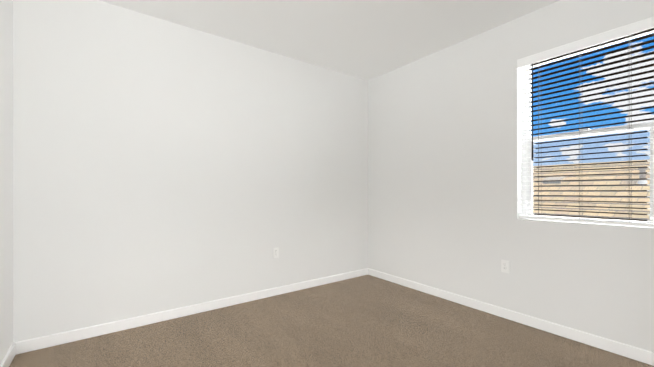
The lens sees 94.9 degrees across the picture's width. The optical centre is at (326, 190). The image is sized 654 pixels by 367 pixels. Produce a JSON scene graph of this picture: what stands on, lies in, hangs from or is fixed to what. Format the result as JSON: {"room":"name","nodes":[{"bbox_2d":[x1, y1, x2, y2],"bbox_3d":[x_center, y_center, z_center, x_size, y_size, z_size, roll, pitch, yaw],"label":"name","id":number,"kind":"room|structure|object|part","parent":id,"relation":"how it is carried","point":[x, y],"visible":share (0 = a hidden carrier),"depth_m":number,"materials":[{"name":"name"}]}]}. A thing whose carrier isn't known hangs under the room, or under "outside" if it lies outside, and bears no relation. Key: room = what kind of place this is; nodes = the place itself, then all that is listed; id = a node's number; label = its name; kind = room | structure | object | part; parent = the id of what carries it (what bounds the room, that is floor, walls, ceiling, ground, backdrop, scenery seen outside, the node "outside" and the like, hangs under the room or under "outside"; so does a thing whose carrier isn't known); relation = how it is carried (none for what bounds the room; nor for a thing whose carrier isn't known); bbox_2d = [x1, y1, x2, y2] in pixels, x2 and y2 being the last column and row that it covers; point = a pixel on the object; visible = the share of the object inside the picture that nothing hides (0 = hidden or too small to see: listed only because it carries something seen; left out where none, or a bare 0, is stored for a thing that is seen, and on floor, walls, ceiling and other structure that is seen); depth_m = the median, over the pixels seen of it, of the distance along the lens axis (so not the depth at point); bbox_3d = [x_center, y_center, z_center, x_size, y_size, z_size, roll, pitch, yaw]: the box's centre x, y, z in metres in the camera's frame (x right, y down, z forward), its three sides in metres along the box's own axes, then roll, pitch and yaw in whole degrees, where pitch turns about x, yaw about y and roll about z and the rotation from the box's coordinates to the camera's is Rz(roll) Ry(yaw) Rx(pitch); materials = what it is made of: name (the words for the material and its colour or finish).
{"room":"empty bedroom","nodes":[
{"label":"empty bedroom","id":0,"kind":"room"},
{"bbox_2d":[0,0,12,363],"bbox_3d":[-1.169,-0.185,0.544,0.160,2.740,3.900,0,0,-36],"label":"wall","id":1,"kind":"structure","parent":0,"point":[6,174],"depth_m":2.01,"materials":[{"name":"white paint"}]},
{"bbox_2d":[0,341,19,366],"bbox_3d":[-1.099,1.135,0.596,0.014,0.085,3.900,0,0,-36],"label":"baseboard","id":2,"kind":"structure","parent":1,"relation":"attached to","point":[14,349],"depth_m":2.06,"materials":[{"name":"white"}]},
{"bbox_2d":[13,0,367,354],"bbox_3d":[-0.886,-0.186,3.270,3.843,2.740,0.160,0,0,-36],"label":"wall","id":3,"kind":"structure","parent":0,"point":[159,165],"depth_m":2.73,"materials":[{"name":"white paint"}]},
{"bbox_2d":[20,268,367,352],"bbox_3d":[-0.841,1.134,3.196,3.450,0.085,0.014,0,0,-36],"label":"baseboard","id":4,"kind":"structure","parent":3,"relation":"attached to","point":[37,343],"depth_m":2.73,"materials":[{"name":"white wood"}]},
{"bbox_2d":[273,248,278,257],"bbox_3d":[-0.577,0.701,3.393,0.070,0.114,0.010,0,0,-36],"label":"electrical outlet","id":5,"kind":"object","parent":3,"relation":"attached to","point":[275,252],"visible":1,"depth_m":3.39,"materials":[{"name":"white plastic"}]},
{"bbox_2d":[99,0,558,80],"bbox_3d":[0.315,-1.656,1.634,3.843,0.200,4.220,0,0,-36],"label":"ceiling","id":6,"kind":"structure","parent":0,"point":[367,40],"depth_m":2.79,"materials":[{"name":"white paint"}]},
{"bbox_2d":[9,275,653,366],"bbox_3d":[0.315,1.284,1.635,3.843,0.200,4.220,0,0,-36],"label":"floor","id":7,"kind":"structure","parent":0,"point":[366,321],"depth_m":2.39,"materials":[{"name":"carpet"}]},
{"bbox_2d":[368,0,653,365],"bbox_3d":[1.800,-0.186,2.725,0.160,2.740,3.900,0,0,-36],"label":"wall","id":8,"kind":"structure","parent":0,"point":[444,165],"depth_m":2.90,"materials":[{"name":"white paint"}]},
{"bbox_2d":[501,260,509,272],"bbox_3d":[1.652,0.701,2.783,0.010,0.114,0.070,0,0,-36],"label":"electrical outlet","id":9,"kind":"object","parent":8,"relation":"attached to","point":[505,266],"visible":1,"depth_m":2.78,"materials":[{"name":"white plastic"}]},
{"bbox_2d":[368,268,653,365],"bbox_3d":[1.730,1.135,2.674,0.014,0.085,3.900,0,0,-36],"label":"baseboard","id":10,"kind":"structure","parent":8,"relation":"attached to","point":[606,344],"depth_m":2.58,"materials":[{"name":"white wood"}]},
{"bbox_2d":[522,30,653,226],"bbox_3d":[2.082,-0.448,2.427,0.081,1.465,0.885,0,0,-36],"label":"window","id":11,"kind":"structure","parent":8,"relation":"in","point":[529,198],"depth_m":2.51,"materials":[{"name":"white plastic"}]},
{"bbox_2d":[517,16,653,226],"bbox_3d":[1.991,-0.468,2.360,0.084,1.424,0.881,0,0,-36],"label":"window blinds","id":12,"kind":"object","parent":11,"relation":"attached to","point":[622,32],"visible":1,"depth_m":2.31,"materials":[{"name":"white plastic"}]},
{"bbox_3d":[2.003,0.234,2.369,0.050,0.021,0.867,0,0,-36],"label":"rail","id":13,"kind":"part","parent":12,"relation":"part of","materials":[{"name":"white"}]},
{"bbox_2d":[533,159,649,221],"bbox_3d":[2.107,-0.105,2.445,0.008,0.718,0.801,0,0,-36],"label":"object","id":14,"kind":"object","parent":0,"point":[594,189],"depth_m":2.40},
{"label":"outside","id":15,"kind":"structure","parent":0,"visible":0},
{"bbox_2d":[533,159,649,221],"bbox_3d":[8.488,1.614,10.299,11.091,5.136,28.194,0,0,-36],"label":"fence","id":16,"kind":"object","parent":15,"point":[606,193],"depth_m":8.68,"materials":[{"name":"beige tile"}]},
{"bbox_2d":[542,177,564,183],"bbox_3d":[7.585,-0.347,10.015,0.759,0.392,0.720,0,0,-36],"label":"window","id":17,"kind":"structure","parent":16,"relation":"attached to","point":[552,182],"depth_m":9.87,"materials":[{"name":"grey"}]},
{"bbox_2d":[637,168,646,183],"bbox_3d":[8.576,-0.334,8.162,0.438,0.626,0.480,0,0,-36],"label":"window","id":18,"kind":"structure","parent":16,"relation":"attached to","point":[640,170],"depth_m":8.12,"materials":[{"name":"grey"}]}
]}

